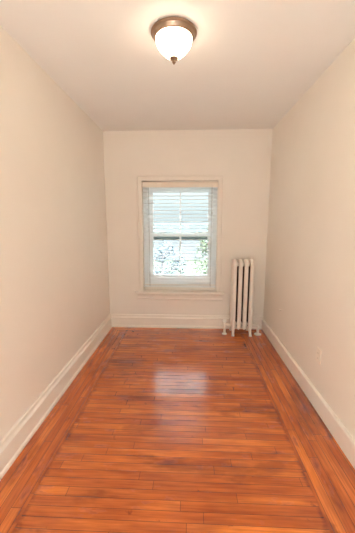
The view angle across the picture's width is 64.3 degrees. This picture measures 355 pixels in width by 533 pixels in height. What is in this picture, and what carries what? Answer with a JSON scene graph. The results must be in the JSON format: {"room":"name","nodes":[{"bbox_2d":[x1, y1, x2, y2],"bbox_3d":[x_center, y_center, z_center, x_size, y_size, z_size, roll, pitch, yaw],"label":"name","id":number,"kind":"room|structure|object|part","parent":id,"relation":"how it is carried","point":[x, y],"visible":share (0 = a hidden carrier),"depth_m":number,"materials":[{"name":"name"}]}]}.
{"room":"empty room","nodes":[
{"label":"empty room","id":0,"kind":"room"},
{"bbox_2d":[0,25,109,440],"bbox_3d":[-1.076,-0.120,1.996,0.100,2.650,4.183,0,9,2],"label":"wall","id":1,"kind":"structure","parent":0,"point":[54,274],"depth_m":2.14,"materials":[{"name":"paint"}]},
{"bbox_2d":[0,313,111,479],"bbox_3d":[-1.013,1.056,2.118,0.032,0.190,3.793,0,9,2],"label":"baseboard","id":2,"kind":"structure","parent":1,"relation":"attached to","point":[12,444],"depth_m":2.14,"materials":[{"name":"paint"}]},
{"bbox_2d":[0,327,354,532],"bbox_3d":[0.032,1.192,2.029,2.130,0.050,3.923,0,9,2],"label":"floor","id":3,"kind":"structure","parent":0,"point":[161,430],"depth_m":1.83,"materials":[{"name":"brown wood"}]},
{"bbox_2d":[222,259,260,336],"bbox_3d":[0.843,0.397,3.678,0.514,0.995,0.244,0,9,2],"label":"radiator","id":4,"kind":"object","parent":3,"relation":"on","point":[242,272],"visible":1,"depth_m":3.60,"materials":[{"name":"metal"}]},
{"bbox_2d":[0,0,354,130],"bbox_3d":[0.037,-1.470,1.729,2.330,0.100,4.183,0,9,2],"label":"ceiling","id":5,"kind":"structure","parent":0,"point":[248,63],"depth_m":1.94,"materials":[{"name":"paint"}]},
{"bbox_2d":[151,16,196,64],"bbox_3d":[-0.022,-1.326,1.718,0.278,0.180,0.278,0,9,2],"label":"ceiling light","id":6,"kind":"object","parent":5,"relation":"attached to","point":[173,36],"visible":1,"depth_m":1.64,"materials":[{"name":"white glass"}]},
{"bbox_3d":[-0.022,-1.327,1.718,0.219,0.114,0.219,0,9,2],"label":"lamp shade","id":7,"kind":"part","parent":6,"relation":"part of","materials":[{"name":"white glass"}]},
{"bbox_2d":[103,129,272,315],"bbox_3d":[0.122,-0.426,3.883,2.130,2.650,0.260,0,9,2],"label":"wall","id":8,"kind":"structure","parent":0,"point":[243,156],"depth_m":3.66,"materials":[{"name":"paint"}]},
{"bbox_2d":[134,175,224,300],"bbox_3d":[0.033,-0.369,3.843,1.225,1.655,0.314,0,9,2],"label":"window","id":9,"kind":"structure","parent":8,"relation":"in","point":[150,293],"depth_m":3.84,"materials":[{"name":"paint"}]},
{"bbox_3d":[0.030,0.353,3.892,1.225,0.027,0.180,0,9,2],"label":"sill","id":10,"kind":"part","parent":9,"relation":"part of","materials":[{"name":"paint"}]},
{"bbox_2d":[142,181,217,287],"bbox_3d":[0.032,-0.409,3.783,0.980,1.406,0.077,0,9,2],"label":"blind","id":11,"kind":"object","parent":9,"relation":"attached to","point":[211,184],"visible":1,"depth_m":3.74,"materials":[{"name":"white plastic"}]},
{"bbox_3d":[-0.378,-0.393,3.808,0.009,1.350,0.058,0,9,2],"label":"ladder cord","id":12,"kind":"part","parent":11,"relation":"part of","materials":[{"name":"white fabric"}]},
{"bbox_3d":[0.032,0.274,3.899,0.976,0.020,0.052,0,9,2],"label":"rail","id":13,"kind":"part","parent":11,"relation":"part of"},
{"bbox_3d":[0.447,-0.388,3.773,0.009,1.350,0.058,0,9,2],"label":"ladder cord","id":14,"kind":"part","parent":11,"relation":"part of","materials":[{"name":"white fabric"}]},
{"bbox_3d":[0.034,0.289,3.947,0.986,0.082,0.018,0,9,2],"label":"stop moulding","id":15,"kind":"part","parent":9,"relation":"part of","materials":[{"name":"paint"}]},
{"bbox_3d":[0.036,-0.102,3.934,0.878,0.725,0.036,0,9,2],"label":"sash","id":16,"kind":"part","parent":9,"relation":"part of","materials":[{"name":"white plastic"}]},
{"bbox_3d":[0.037,-0.393,3.923,0.988,1.497,0.150,0,9,2],"label":"frame","id":17,"kind":"part","parent":9,"relation":"part of","materials":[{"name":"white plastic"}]},
{"bbox_3d":[0.038,-0.746,3.874,0.878,0.665,0.036,0,9,2],"label":"sash","id":18,"kind":"part","parent":9,"relation":"part of","materials":[{"name":"white plastic"}]},
{"bbox_3d":[0.040,-0.420,3.974,0.878,1.340,0.020,0,9,2],"label":"storm frame","id":19,"kind":"part","parent":9,"relation":"part of","materials":[{"name":"grey metal"}]},
{"bbox_2d":[111,314,262,328],"bbox_3d":[0.116,0.766,3.929,2.130,0.183,0.032,0,9,2],"label":"baseboard","id":20,"kind":"structure","parent":8,"relation":"attached to","point":[118,320],"depth_m":3.93,"materials":[{"name":"paint"}]},
{"bbox_2d":[263,38,354,439],"bbox_3d":[1.151,-0.105,1.901,0.100,2.650,4.183,0,9,2],"label":"wall","id":21,"kind":"structure","parent":0,"point":[310,272],"depth_m":2.23,"materials":[{"name":"paint"}]},
{"bbox_2d":[262,319,354,468],"bbox_3d":[1.085,1.091,2.022,0.025,0.144,3.773,0,9,2],"label":"baseboard","id":22,"kind":"structure","parent":21,"relation":"attached to","point":[346,442],"depth_m":2.20,"materials":[{"name":"paint"}]},
{"bbox_2d":[316,347,321,364],"bbox_3d":[1.103,0.700,2.210,0.012,0.120,0.072,0,9,2],"label":"wall outlet","id":23,"kind":"object","parent":21,"relation":"attached to","point":[318,351],"visible":1,"depth_m":2.20,"materials":[{"name":"beige plastic"}]},
{"label":"outside","id":24,"kind":"structure","parent":0,"visible":0},
{"bbox_2d":[154,260,206,273],"bbox_3d":[1.385,-0.430,32.507,80.000,0.200,55.627,0,9,2],"label":"ground","id":25,"kind":"structure","parent":24,"point":[188,270],"depth_m":29.23,"materials":[{"name":"white"}]},
{"bbox_2d":[154,240,188,273],"bbox_3d":[-0.902,0.382,15.383,3.088,3.681,1.721,0,9,2],"label":"bushy tree","id":26,"kind":"object","parent":25,"relation":"on","point":[170,249],"visible":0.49,"depth_m":15.14,"materials":[{"name":"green plant"}]},
{"bbox_2d":[153,224,207,259],"bbox_3d":[1.635,-3.565,37.883,28.400,4.268,8.600,0,9,2],"label":"house","id":27,"kind":"structure","parent":25,"relation":"on","point":[156,242],"depth_m":34.02,"materials":[{"name":"stone"}]},
{"bbox_2d":[190,230,207,273],"bbox_3d":[1.971,-0.250,16.119,2.660,4.693,2.141,0,9,2],"label":"leafy tree","id":28,"kind":"object","parent":25,"relation":"on","point":[204,249],"visible":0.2,"depth_m":16.03,"materials":[{"name":"green plant"}]}
]}

